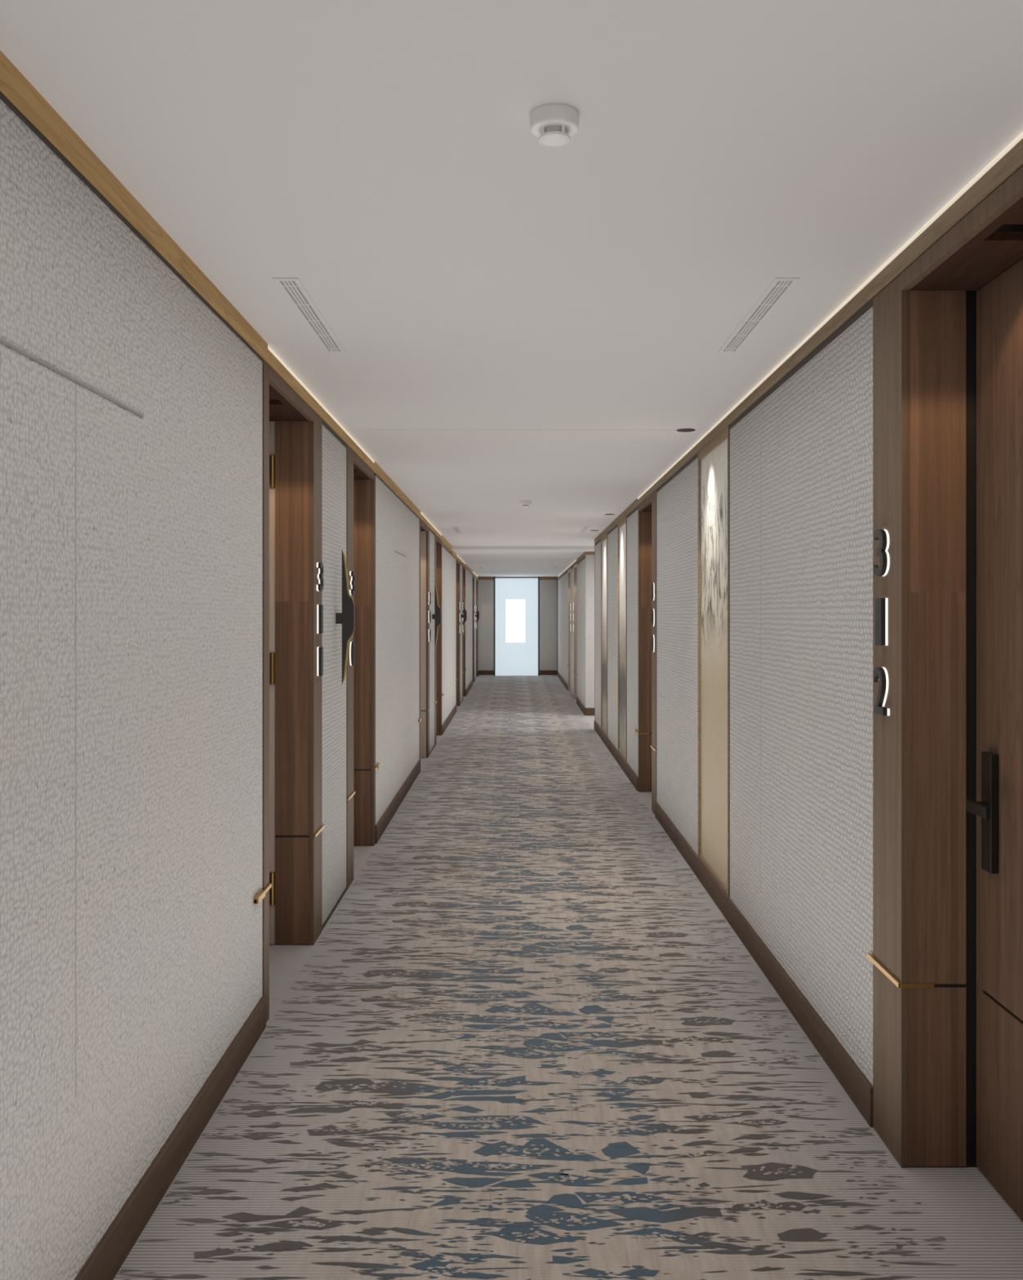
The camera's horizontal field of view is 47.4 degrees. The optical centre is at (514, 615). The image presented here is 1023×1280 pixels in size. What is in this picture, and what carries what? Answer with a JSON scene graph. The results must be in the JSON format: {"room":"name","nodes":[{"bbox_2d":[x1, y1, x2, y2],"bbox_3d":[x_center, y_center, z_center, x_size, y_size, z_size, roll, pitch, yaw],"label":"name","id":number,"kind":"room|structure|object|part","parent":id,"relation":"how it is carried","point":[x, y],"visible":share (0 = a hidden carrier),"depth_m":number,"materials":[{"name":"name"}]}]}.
{"room":"hotel corridor","nodes":[
{"label":"hotel corridor","id":0,"kind":"room"},
{"bbox_2d":[441,542,450,552],"bbox_3d":[-1.088,0.240,12.300,0.380,2.400,30.600,0,0,0],"label":"wall","id":1,"kind":"structure","parent":0,"point":[442,544],"depth_m":15.01,"materials":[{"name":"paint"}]},
{"bbox_2d":[0,91,263,1279],"bbox_3d":[-0.888,0.218,0.536,0.019,2.224,7.072,0,0,0],"label":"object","id":2,"kind":"structure","parent":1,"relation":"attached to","point":[131,545],"depth_m":2.52,"materials":[{"name":"grey fabric"}]},
{"bbox_2d":[0,337,143,417],"bbox_3d":[-0.880,-0.469,2.317,0.004,0.006,0.875,0,0,0],"label":"rail","id":3,"kind":"object","parent":2,"relation":"attached to","point":[2,341],"visible":1,"depth_m":2.28,"materials":[{"name":"grey metal"}]},
{"bbox_2d":[0,50,478,579],"bbox_3d":[-0.886,-0.902,12.300,0.023,0.115,30.600,0,0,0],"label":"trim","id":4,"kind":"structure","parent":1,"relation":"attached to","point":[14,86],"depth_m":2.73,"materials":[{"name":"brown wood"}]},
{"bbox_2d":[74,671,478,1279],"bbox_3d":[-0.884,1.385,12.300,0.028,0.110,30.600,0,0,0],"label":"baseboard","id":5,"kind":"structure","parent":1,"relation":"attached to","point":[110,1253],"depth_m":3.02,"materials":[{"name":"brown wood"}]},
{"bbox_2d":[253,360,324,1022],"bbox_3d":[-0.999,0.275,4.627,0.269,2.330,1.407,0,0,0],"label":"door frame","id":6,"kind":"structure","parent":1,"relation":"in","point":[291,893],"depth_m":5.08,"materials":[{"name":"brown wood"}]},
{"bbox_3d":[-0.888,0.275,4.117,0.020,2.330,0.086,0,0,0],"label":"casing","id":7,"kind":"part","parent":6,"relation":"part of","materials":[{"name":"brown wood"}]},
{"bbox_3d":[-0.888,0.275,5.190,0.020,2.330,0.220,0,0,0],"label":"casing","id":8,"kind":"part","parent":6,"relation":"part of","materials":[{"name":"brown wood"}]},
{"bbox_2d":[316,562,323,675],"bbox_3d":[-0.869,0.018,5.190,0.018,0.504,0.083,0,0,0],"label":"room number","id":9,"kind":"object","parent":6,"relation":"attached to","point":[320,575],"visible":1,"depth_m":5.16,"materials":[{"name":"grey metal"}]},
{"bbox_2d":[316,604,318,633],"bbox_3d":[-0.875,0.018,5.190,0.007,0.128,0.052,0,0,0],"label":"number","id":10,"kind":"object","parent":9,"relation":"attached to","point":[317,605],"depth_m":5.16,"materials":[{"name":"white plastic"}]},
{"bbox_2d":[316,646,319,675],"bbox_3d":[-0.875,0.206,5.190,0.007,0.128,0.052,0,0,0],"label":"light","id":11,"kind":"object","parent":9,"relation":"attached to","point":[317,648],"depth_m":5.16,"materials":[{"name":"white plastic"}]},
{"bbox_2d":[316,562,319,591],"bbox_3d":[-0.875,-0.170,5.190,0.007,0.128,0.083,0,0,0],"label":"number","id":12,"kind":"object","parent":9,"relation":"attached to","point":[317,563],"depth_m":5.15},
{"bbox_2d":[267,345,373,462],"bbox_3d":[-0.888,-0.951,5.698,0.019,0.018,3.150,0,0,0],"label":"light strip","id":13,"kind":"object","parent":1,"relation":"attached to","point":[275,355],"visible":0.32,"depth_m":5.09,"materials":[{"name":"white plastic"}]},
{"bbox_2d":[321,418,346,930],"bbox_3d":[-0.888,0.273,5.700,0.019,2.334,0.799,0,0,0],"label":"fabric panel","id":14,"kind":"object","parent":1,"relation":"attached to","point":[334,448],"visible":0.67,"depth_m":5.68,"materials":[{"name":"grey fabric"}]},
{"bbox_2d":[335,549,354,684],"bbox_3d":[-0.837,0.011,5.740,0.089,0.674,0.032,0,0,0],"label":"sign","id":15,"kind":"object","parent":14,"relation":"attached to","point":[346,618],"visible":1,"depth_m":5.73,"materials":[{"name":"grey metal"}]},
{"bbox_3d":[-0.822,0.011,5.731,0.060,0.674,0.006,0,0,0],"label":"blade","id":16,"kind":"part","parent":15,"relation":"part of","materials":[{"name":"grey metal"}]},
{"bbox_2d":[346,444,380,889],"bbox_3d":[-0.999,0.275,6.789,0.269,2.330,1.402,0,0,0],"label":"door frame","id":17,"kind":"structure","parent":1,"relation":"in","point":[361,768],"depth_m":7.26,"materials":[{"name":"brown wood"}]},
{"bbox_3d":[-0.888,0.275,6.220,0.020,2.330,0.240,0,0,0],"label":"casing","id":18,"kind":"part","parent":17,"relation":"part of","materials":[{"name":"brown wood"}]},
{"bbox_2d":[349,571,355,665],"bbox_3d":[-0.869,0.018,6.220,0.018,0.504,0.083,0,0,0],"label":"room number","id":19,"kind":"object","parent":17,"relation":"attached to","point":[352,647],"visible":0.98,"depth_m":6.20,"materials":[{"name":"grey metal"}]},
{"bbox_2d":[349,641,351,665],"bbox_3d":[-0.875,0.206,6.220,0.007,0.128,0.083,0,0,0],"label":"light","id":20,"kind":"object","parent":19,"relation":"attached to","point":[350,646],"depth_m":6.18,"materials":[{"name":"white plastic"}]},
{"bbox_2d":[349,571,352,595],"bbox_3d":[-0.875,-0.170,6.220,0.007,0.128,0.083,0,0,0],"label":"number","id":21,"kind":"object","parent":19,"relation":"attached to","point":[350,572],"depth_m":6.19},
{"bbox_3d":[-0.888,0.275,7.275,0.020,2.330,0.030,0,0,0],"label":"casing","id":22,"kind":"part","parent":17,"relation":"part of","materials":[{"name":"brown wood"}]},
{"bbox_2d":[374,473,419,826],"bbox_3d":[-0.888,0.218,9.037,0.019,2.224,3.404,0,0,0],"label":"fabric panel","id":23,"kind":"object","parent":1,"relation":"attached to","point":[397,526],"visible":0.79,"depth_m":8.54,"materials":[{"name":"white fabric"}]},
{"bbox_2d":[417,519,430,759],"bbox_3d":[-0.999,0.275,11.293,0.269,2.330,1.407,0,0,0],"label":"door","id":24,"kind":"structure","parent":1,"relation":"in","point":[424,720],"depth_m":11.75,"materials":[{"name":"brown wood"}]},
{"bbox_3d":[-0.888,0.275,10.784,0.020,2.330,0.086,0,0,0],"label":"casing","id":25,"kind":"part","parent":24,"relation":"part of","materials":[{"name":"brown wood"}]},
{"bbox_3d":[-0.888,0.275,11.857,0.020,2.330,0.220,0,0,0],"label":"casing","id":26,"kind":"part","parent":24,"relation":"part of","materials":[{"name":"brown wood"}]},
{"bbox_2d":[428,591,431,641],"bbox_3d":[-0.869,0.018,11.857,0.018,0.504,0.083,0,0,0],"label":"room number","id":27,"kind":"object","parent":24,"relation":"attached to","point":[429,593],"visible":1,"depth_m":11.84,"materials":[{"name":"grey metal"}]},
{"bbox_2d":[420,512,441,535],"bbox_3d":[-0.888,-0.951,12.365,0.019,0.018,3.150,0,0,0],"label":"light strip","id":28,"kind":"object","parent":1,"relation":"attached to","point":[420,513],"visible":0.25,"depth_m":12.07,"materials":[{"name":"white plastic"}]},
{"bbox_2d":[429,528,435,754],"bbox_3d":[-0.888,0.273,12.367,0.019,2.334,0.799,0,0,0],"label":"fabric panel","id":29,"kind":"object","parent":1,"relation":"attached to","point":[432,535],"visible":0.74,"depth_m":12.41,"materials":[{"name":"white fabric"}]},
{"bbox_2d":[431,585,440,646],"bbox_3d":[-0.837,0.011,12.407,0.089,0.674,0.032,0,0,0],"label":"sign","id":30,"kind":"object","parent":29,"relation":"attached to","point":[437,615],"visible":1,"depth_m":12.39,"materials":[{"name":"grey metal"}]},
{"bbox_3d":[-0.822,0.011,12.398,0.060,0.674,0.006,0,0,0],"label":"blade","id":31,"kind":"part","parent":30,"relation":"part of","materials":[{"name":"grey metal"}]},
{"bbox_2d":[435,534,444,745],"bbox_3d":[-0.999,0.275,13.456,0.269,2.330,1.402,0,0,0],"label":"door","id":32,"kind":"structure","parent":1,"relation":"in","point":[438,695],"depth_m":13.93,"materials":[{"name":"brown wood"}]},
{"bbox_3d":[-0.888,0.275,12.887,0.020,2.330,0.240,0,0,0],"label":"casing","id":33,"kind":"part","parent":32,"relation":"part of","materials":[{"name":"brown wood"}]},
{"bbox_3d":[-0.888,0.275,13.942,0.020,2.330,0.030,0,0,0],"label":"casing","id":34,"kind":"part","parent":32,"relation":"part of","materials":[{"name":"brown wood"}]},
{"bbox_2d":[441,545,456,724],"bbox_3d":[-0.888,0.243,15.704,0.019,2.174,3.404,0,0,0],"label":"fabric panel","id":35,"kind":"object","parent":1,"relation":"attached to","point":[448,560],"visible":1,"depth_m":15.46,"materials":[{"name":"white fabric"}]},
{"bbox_2d":[455,559,460,706],"bbox_3d":[-0.999,0.300,17.960,0.269,2.280,1.407,0,0,0],"label":"door","id":36,"kind":"structure","parent":1,"relation":"in","point":[458,563],"depth_m":18.41,"materials":[{"name":"brown wood"}]},
{"bbox_3d":[-0.888,0.300,18.524,0.020,2.280,0.220,0,0,0],"label":"casing","id":37,"kind":"part","parent":36,"relation":"part of","materials":[{"name":"brown wood"}]},
{"bbox_2d":[459,601,461,633],"bbox_3d":[-0.869,0.038,18.524,0.018,0.504,0.083,0,0,0],"label":"room number","id":38,"kind":"object","parent":36,"relation":"attached to","point":[460,602],"visible":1,"depth_m":18.50,"materials":[{"name":"grey metal"}]},
{"bbox_2d":[460,563,462,703],"bbox_3d":[-0.888,0.298,19.034,0.019,2.284,0.799,0,0,0],"label":"fabric panel","id":39,"kind":"object","parent":1,"relation":"attached to","point":[460,563],"visible":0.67,"depth_m":19.25,"materials":[{"name":"grey fabric"}]},
{"bbox_2d":[461,595,466,635],"bbox_3d":[-0.837,0.011,19.074,0.089,0.674,0.032,0,0,0],"label":"sign","id":40,"kind":"object","parent":39,"relation":"attached to","point":[464,615],"visible":0.87,"depth_m":19.06,"materials":[{"name":"grey metal"}]},
{"bbox_3d":[-0.822,0.011,19.065,0.060,0.674,0.006,0,0,0],"label":"blade","id":41,"kind":"part","parent":40,"relation":"part of","materials":[{"name":"grey metal"}]},
{"bbox_2d":[462,564,466,701],"bbox_3d":[-0.999,0.300,20.123,0.269,2.280,1.402,0,0,0],"label":"door","id":42,"kind":"structure","parent":1,"relation":"in","point":[464,668],"depth_m":20.60,"materials":[{"name":"brown wood"}]},
{"bbox_3d":[-0.888,0.300,19.554,0.020,2.280,0.240,0,0,0],"label":"casing","id":43,"kind":"part","parent":42,"relation":"part of","materials":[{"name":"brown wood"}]},
{"bbox_3d":[-0.888,0.300,20.609,0.020,2.280,0.030,0,0,0],"label":"casing","id":44,"kind":"part","parent":42,"relation":"part of","materials":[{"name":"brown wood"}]},
{"bbox_2d":[465,567,472,689],"bbox_3d":[-0.888,0.243,22.372,0.019,2.174,3.404,0,0,0],"label":"fabric panel","id":45,"kind":"object","parent":1,"relation":"attached to","point":[468,575],"visible":0.86,"depth_m":22.32,"materials":[{"name":"white fabric"}]},
{"bbox_2d":[471,574,475,681],"bbox_3d":[-0.999,0.300,24.628,0.269,2.280,1.407,0,0,0],"label":"door","id":46,"kind":"structure","parent":1,"relation":"in","point":[473,659],"depth_m":25.08,"materials":[{"name":"brown wood"}]},
{"bbox_3d":[-0.888,0.300,25.191,0.020,2.280,0.220,0,0,0],"label":"casing","id":47,"kind":"part","parent":46,"relation":"part of","materials":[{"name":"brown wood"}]},
{"bbox_2d":[474,576,475,680],"bbox_3d":[-0.888,0.298,25.701,0.019,2.284,0.799,0,0,0],"label":"fabric panel","id":48,"kind":"object","parent":1,"relation":"attached to","point":[474,576],"visible":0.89,"depth_m":26.02,"materials":[{"name":"grey fabric"}]},
{"bbox_2d":[475,601,479,629],"bbox_3d":[-0.837,0.011,25.741,0.089,0.674,0.032,0,0,0],"label":"sign","id":49,"kind":"object","parent":48,"relation":"attached to","point":[477,615],"visible":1,"depth_m":25.73,"materials":[{"name":"grey metal"}]},
{"bbox_3d":[-0.822,0.011,25.732,0.060,0.674,0.006,0,0,0],"label":"blade","id":50,"kind":"part","parent":49,"relation":"part of","materials":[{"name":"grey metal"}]},
{"bbox_2d":[475,577,478,676],"bbox_3d":[-0.999,0.300,26.790,0.269,2.280,1.402,0,0,0],"label":"door","id":51,"kind":"structure","parent":1,"relation":"in","point":[477,655],"depth_m":27.26,"materials":[{"name":"brown wood"}]},
{"bbox_3d":[-0.888,0.300,27.276,0.020,2.280,0.030,0,0,0],"label":"casing","id":52,"kind":"part","parent":51,"relation":"part of","materials":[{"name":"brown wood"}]},
{"bbox_2d":[477,576,539,670],"bbox_3d":[0.000,0.190,27.710,3.000,2.500,0.180,0,0,0],"label":"wall","id":53,"kind":"structure","parent":0,"point":[494,576],"depth_m":27.62,"materials":[{"name":"paint"}]},
{"bbox_2d":[478,579,493,670],"bbox_3d":[-0.690,0.237,27.610,0.368,2.145,0.020,0,0,0],"label":"fabric panel","id":54,"kind":"object","parent":53,"relation":"attached to","point":[486,587],"visible":1,"depth_m":27.60,"materials":[{"name":"grey fabric"}]},
{"bbox_2d":[493,577,539,675],"bbox_3d":[0.038,0.266,27.640,1.088,2.348,0.080,0,0,0],"label":"door","id":55,"kind":"structure","parent":53,"relation":"in","point":[516,600],"depth_m":27.65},
{"bbox_3d":[0.011,0.140,27.652,0.453,1.018,0.015,0,0,0],"label":"clear pane","id":56,"kind":"part","parent":55,"relation":"part of","materials":[{"name":"glass"}]},
{"bbox_2d":[477,670,557,675],"bbox_3d":[0.064,1.366,27.606,1.884,0.112,0.028,0,0,0],"label":"baseboard","id":57,"kind":"structure","parent":53,"relation":"attached to","point":[480,672],"depth_m":27.59,"materials":[{"name":"brown wood"}]},
{"bbox_2d":[478,675,556,675],"bbox_3d":[0.064,1.431,27.606,1.864,0.018,0.028,0,0,0],"label":"trim","id":58,"kind":"structure","parent":53,"relation":"attached to","point":[478,675],"depth_m":27.59,"materials":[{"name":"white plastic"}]},
{"bbox_2d":[478,576,557,579],"bbox_3d":[0.064,-0.873,27.608,1.884,0.075,0.023,0,0,0],"label":"trim","id":59,"kind":"structure","parent":53,"relation":"attached to","point":[479,577],"depth_m":27.59,"materials":[{"name":"brown wood"}]},
{"bbox_2d":[539,579,557,670],"bbox_3d":[0.792,0.237,27.610,0.420,2.145,0.020,0,0,0],"label":"fabric panel","id":60,"kind":"object","parent":53,"relation":"attached to","point":[548,588],"visible":1,"depth_m":27.60,"materials":[{"name":"grey fabric"}]},
{"bbox_2d":[0,0,1022,576],"bbox_3d":[1.350,-1.035,12.600,5.700,0.250,31.200,0,0,0],"label":"ceiling","id":61,"kind":"structure","parent":0,"point":[515,317],"depth_m":2.55,"materials":[{"name":"paint"}]},
{"bbox_2d":[272,277,346,352],"bbox_3d":[-0.653,-0.958,3.780,0.073,0.003,0.930,0,0,0],"label":"ceiling vent","id":62,"kind":"object","parent":61,"relation":"in","point":[292,288],"visible":1,"depth_m":3.69,"materials":[{"name":"metal"}]},
{"bbox_2d":[451,526,462,533],"bbox_3d":[-0.653,-0.958,13.085,0.073,0.003,0.930,0,0,0],"label":"ceiling vent","id":63,"kind":"object","parent":61,"relation":"in","point":[456,529],"visible":1,"depth_m":13.03,"materials":[{"name":"metal"}]},
{"bbox_2d":[520,500,530,507],"bbox_3d":[0.087,-0.933,9.800,0.095,0.053,0.095,0,0,0],"label":"smoke detector","id":64,"kind":"object","parent":61,"relation":"attached to","point":[525,504],"visible":1,"depth_m":9.77,"materials":[{"name":"white plastic"}]},
{"bbox_2d":[529,103,578,146],"bbox_3d":[0.075,-0.933,2.233,0.095,0.053,0.095,0,0,0],"label":"smoke detector","id":65,"kind":"object","parent":61,"relation":"attached to","point":[554,125],"visible":1,"depth_m":2.21,"materials":[{"name":"white plastic"}]},
{"bbox_2d":[578,526,589,533],"bbox_3d":[0.776,-0.958,13.085,0.072,0.003,0.930,0,0,0],"label":"ceiling vent","id":66,"kind":"object","parent":61,"relation":"in","point":[584,529],"visible":1,"depth_m":13.03,"materials":[{"name":"metal"}]},
{"bbox_2d":[676,428,695,431],"bbox_3d":[0.886,-0.958,6.040,0.096,0.004,0.096,0,0,0],"label":"recessed light","id":67,"kind":"object","parent":61,"relation":"in","point":[681,429],"visible":1,"depth_m":6.04,"materials":[{"name":"black paint"}]},
{"bbox_2d":[718,277,799,352],"bbox_3d":[0.776,-0.958,3.780,0.072,0.003,0.930,0,0,0],"label":"ceiling vent","id":68,"kind":"object","parent":61,"relation":"in","point":[779,287],"visible":1,"depth_m":3.69,"materials":[{"name":"metal"}]},
{"bbox_2d":[113,675,1022,1279],"bbox_3d":[1.350,1.440,12.600,5.700,0.001,31.200,0,0,0],"label":"floor","id":69,"kind":"structure","parent":0,"point":[525,1039],"depth_m":3.53,"materials":[{"name":"carpet"}]},
{"bbox_3d":[1.216,0.265,22.150,0.380,2.350,10.900,0,0,0],"label":"wall","id":70,"kind":"structure","parent":0,"visible":0},
{"bbox_2d":[557,570,568,684],"bbox_3d":[1.016,0.243,24.855,0.019,2.174,5.369,0,0,0],"label":"fabric panel","id":71,"kind":"object","parent":70,"relation":"attached to","point":[562,582],"visible":0.88,"depth_m":24.57,"materials":[{"name":"grey fabric"}]},
{"bbox_2d":[566,568,570,690],"bbox_3d":[1.127,0.300,21.669,0.269,2.280,1.402,0,0,0],"label":"door","id":72,"kind":"structure","parent":70,"relation":"in","point":[569,571],"depth_m":22.12,"materials":[{"name":"beige wood"}]},
{"bbox_3d":[1.016,0.300,22.145,0.020,2.280,0.050,0,0,0],"label":"casing","id":73,"kind":"part","parent":72,"relation":"part of","materials":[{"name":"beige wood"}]},
{"bbox_2d":[556,671,585,715],"bbox_3d":[1.012,1.385,22.150,0.028,0.110,10.900,0,0,0],"label":"baseboard","id":74,"kind":"structure","parent":70,"relation":"attached to","point":[579,703],"depth_m":18.82,"materials":[{"name":"brown wood"}]},
{"bbox_2d":[557,551,585,578],"bbox_3d":[1.014,-0.877,22.150,0.023,0.065,10.900,0,0,0],"label":"trim","id":75,"kind":"structure","parent":70,"relation":"attached to","point":[583,555],"depth_m":19.45,"materials":[{"name":"brown wood"}]},
{"bbox_2d":[570,566,573,697],"bbox_3d":[1.016,0.298,20.580,0.019,2.284,0.799,0,0,0],"label":"fabric panel","id":76,"kind":"object","parent":70,"relation":"attached to","point":[571,568],"visible":0.84,"depth_m":20.69,"materials":[{"name":"grey fabric"}]},
{"bbox_2d":[572,563,577,698],"bbox_3d":[1.127,0.300,19.505,0.269,2.280,1.410,0,0,0],"label":"door","id":77,"kind":"structure","parent":70,"relation":"in","point":[575,567],"depth_m":19.96,"materials":[{"name":"beige wood"}]},
{"bbox_3d":[1.016,0.300,20.070,0.020,2.280,0.220,0,0,0],"label":"casing","id":78,"kind":"part","parent":77,"relation":"part of","materials":[{"name":"beige wood"}]},
{"bbox_3d":[1.016,0.300,18.995,0.020,2.280,0.090,0,0,0],"label":"casing","id":79,"kind":"part","parent":77,"relation":"part of","materials":[{"name":"beige wood"}]},
{"bbox_2d":[577,556,585,706],"bbox_3d":[1.016,0.243,17.825,0.019,2.174,2.249,0,0,0],"label":"fabric panel","id":80,"kind":"object","parent":70,"relation":"attached to","point":[581,564],"visible":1,"depth_m":17.65,"materials":[{"name":"white fabric"}]},
{"bbox_3d":[2.703,0.240,16.750,2.594,2.400,0.100,0,0,0],"label":"wall","id":81,"kind":"structure","parent":0,"visible":0},
{"bbox_2d":[585,707,594,715],"bbox_3d":[2.503,1.385,16.692,2.994,0.110,0.013,0,0,0],"label":"baseboard","id":82,"kind":"structure","parent":81,"relation":"attached to","point":[588,711],"depth_m":16.69,"materials":[{"name":"brown wood"}]},
{"bbox_2d":[585,551,594,555],"bbox_3d":[2.503,-0.887,16.692,2.994,0.045,0.013,0,0,0],"label":"trim","id":83,"kind":"structure","parent":81,"relation":"attached to","point":[586,553],"depth_m":16.69,"materials":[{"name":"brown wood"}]},
{"bbox_2d":[585,555,594,707],"bbox_3d":[2.505,0.233,16.695,2.991,2.195,0.009,0,0,0],"label":"fabric panel","id":84,"kind":"object","parent":81,"relation":"attached to","point":[589,559],"visible":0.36,"depth_m":16.69,"materials":[{"name":"white fabric"}]},
{"bbox_3d":[1.216,0.240,5.865,0.380,2.400,17.730,0,0,0],"label":"wall","id":85,"kind":"structure","parent":0,"visible":0},
{"bbox_2d":[594,539,600,727],"bbox_3d":[1.016,0.218,14.180,0.019,2.224,1.099,0,0,0],"label":"fabric panel","id":86,"kind":"object","parent":85,"relation":"attached to","point":[597,545],"visible":0.8,"depth_m":14.18,"materials":[{"name":"grey fabric"}]},
{"bbox_2d":[600,533,607,737],"bbox_3d":[1.015,0.218,13.175,0.022,2.224,0.909,0,0,0],"label":"framed artwork","id":87,"kind":"object","parent":85,"relation":"attached to","point":[604,540],"visible":0.83,"depth_m":13.25,"materials":[{"name":"brown wood"}]},
{"bbox_2d":[607,524,617,750],"bbox_3d":[1.016,0.218,12.055,0.019,2.224,1.329,0,0,0],"label":"fabric panel","id":88,"kind":"object","parent":85,"relation":"attached to","point":[612,535],"visible":0.82,"depth_m":12.04,"materials":[{"name":"white fabric"}]},
{"bbox_3d":[1.016,0.218,12.055,0.019,2.224,1.329,0,0,0],"label":"edge trim","id":89,"kind":"part","parent":88,"relation":"part of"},
{"bbox_2d":[617,516,626,760],"bbox_3d":[1.015,0.218,10.960,0.022,2.224,0.859,0,0,0],"label":"framed artwork","id":90,"kind":"object","parent":85,"relation":"attached to","point":[622,524],"visible":0.84,"depth_m":11.03,"materials":[{"name":"brown wood"}]},
{"bbox_2d":[626,506,637,776],"bbox_3d":[1.016,0.218,10.030,0.019,2.224,0.999,0,0,0],"label":"fabric panel","id":91,"kind":"object","parent":85,"relation":"attached to","point":[632,517],"visible":0.89,"depth_m":10.10,"materials":[{"name":"white fabric"}]},
{"bbox_2d":[633,490,656,814],"bbox_3d":[1.127,0.275,9.014,0.269,2.330,1.432,0,0,0],"label":"door frame","id":92,"kind":"structure","parent":85,"relation":"in","point":[646,510],"depth_m":9.48,"materials":[{"name":"brown wood"}]},
{"bbox_3d":[1.016,0.275,9.505,0.020,2.330,0.050,0,0,0],"label":"casing","id":93,"kind":"part","parent":92,"relation":"part of","materials":[{"name":"brown wood"}]},
{"bbox_2d":[650,582,654,652],"bbox_3d":[0.997,0.018,8.440,0.018,0.504,0.083,0,0,0],"label":"room number","id":94,"kind":"object","parent":92,"relation":"attached to","point":[652,585],"visible":1,"depth_m":8.40,"materials":[{"name":"grey metal"}]},
{"bbox_3d":[1.016,0.275,8.443,0.020,2.330,0.264,0,0,0],"label":"casing","id":95,"kind":"part","parent":92,"relation":"part of","materials":[{"name":"brown wood"}]},
{"bbox_2d":[656,453,697,855],"bbox_3d":[1.016,0.218,7.355,0.019,2.224,1.909,0,0,0],"label":"fabric panel","id":96,"kind":"object","parent":85,"relation":"attached to","point":[677,498],"visible":0.82,"depth_m":7.18,"materials":[{"name":"grey fabric"}]},
{"bbox_3d":[1.016,0.218,7.355,0.019,2.224,1.909,0,0,0],"label":"edge trim","id":97,"kind":"part","parent":96,"relation":"part of","materials":[{"name":"grey fabric"}]},
{"bbox_2d":[697,425,728,897],"bbox_3d":[1.015,0.218,5.944,0.022,2.224,0.912,0,0,0],"label":"decorative wall panel","id":98,"kind":"object","parent":85,"relation":"attached to","point":[713,458],"visible":0.83,"depth_m":5.99,"materials":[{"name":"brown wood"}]},
{"bbox_2d":[594,720,872,1127],"bbox_3d":[1.012,1.385,5.865,0.028,0.110,17.730,0,0,0],"label":"baseboard","id":99,"kind":"structure","parent":85,"relation":"attached to","point":[851,1077],"depth_m":4.43,"materials":[{"name":"brown wood"}]},
{"bbox_2d":[728,297,874,1085],"bbox_3d":[1.016,0.218,4.380,0.019,2.224,2.212,0,0,0],"label":"fabric panel","id":100,"kind":"object","parent":85,"relation":"attached to","point":[801,454],"visible":0.81,"depth_m":4.02,"materials":[{"name":"grey fabric"}]},
{"bbox_2d":[594,138,1022,544],"bbox_3d":[1.014,-0.927,5.865,0.023,0.065,17.730,0,0,0],"label":"trim","id":101,"kind":"structure","parent":85,"relation":"attached to","point":[1011,162],"depth_m":3.20,"materials":[{"name":"brown wood"}]},
{"bbox_2d":[637,131,1022,499],"bbox_3d":[1.016,-0.951,3.280,0.019,0.018,12.560,0,0,0],"label":"light strip","id":102,"kind":"object","parent":85,"relation":"attached to","point":[1020,137],"visible":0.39,"depth_m":3.17,"materials":[{"name":"white plastic"}]},
{"bbox_2d":[866,165,1022,1220],"bbox_3d":[1.127,0.275,2.590,0.269,2.330,1.428,0,0,0],"label":"door","id":103,"kind":"structure","parent":85,"relation":"in","point":[946,958],"depth_m":3.03,"materials":[{"name":"brown wood"}]},
{"bbox_2d":[873,528,889,715],"bbox_3d":[0.997,0.018,3.168,0.018,0.504,0.083,0,0,0],"label":"room number","id":104,"kind":"object","parent":103,"relation":"attached to","point":[880,673],"visible":1,"depth_m":3.14,"materials":[{"name":"grey metal"}]},
{"bbox_2d":[878,666,889,715],"bbox_3d":[1.002,0.206,3.168,0.007,0.128,0.083,0,0,0],"label":"light","id":105,"kind":"object","parent":104,"relation":"attached to","point":[882,673],"depth_m":3.14,"materials":[{"name":"white plastic"}]},
{"bbox_2d":[882,528,889,576],"bbox_3d":[1.002,-0.170,3.168,0.007,0.128,0.083,0,0,0],"label":"light","id":106,"kind":"object","parent":104,"relation":"attached to","point":[886,559],"depth_m":3.13,"materials":[{"name":"white plastic"}]},
{"bbox_2d":[885,598,888,645],"bbox_3d":[1.002,0.018,3.168,0.007,0.128,0.052,0,0,0],"label":"light","id":107,"kind":"object","parent":104,"relation":"attached to","point":[886,599],"depth_m":3.14,"materials":[{"name":"white plastic"}]},
{"bbox_3d":[1.016,0.275,3.153,0.020,2.330,0.240,0,0,0],"label":"casing","id":108,"kind":"part","parent":103,"relation":"part of","materials":[{"name":"brown wood"}]},
{"bbox_3d":[1.157,0.478,2.870,0.045,0.028,0.122,0,0,0],"label":"lever","id":109,"kind":"part","parent":103,"relation":"part of","materials":[{"name":"black metal"}]},
{"bbox_3d":[1.190,0.493,2.918,0.021,0.297,0.060,0,0,0],"label":"handle plate","id":110,"kind":"part","parent":103,"relation":"part of","materials":[{"name":"black metal"}]},
{"bbox_2d":[994,224,1022,231],"bbox_3d":[1.111,-0.894,2.573,0.116,0.058,0.116,0,0,0],"label":"recessed light","id":111,"kind":"object","parent":103,"relation":"attached to","point":[1004,228],"visible":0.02,"depth_m":2.63,"materials":[{"name":"black paint"}]}
]}

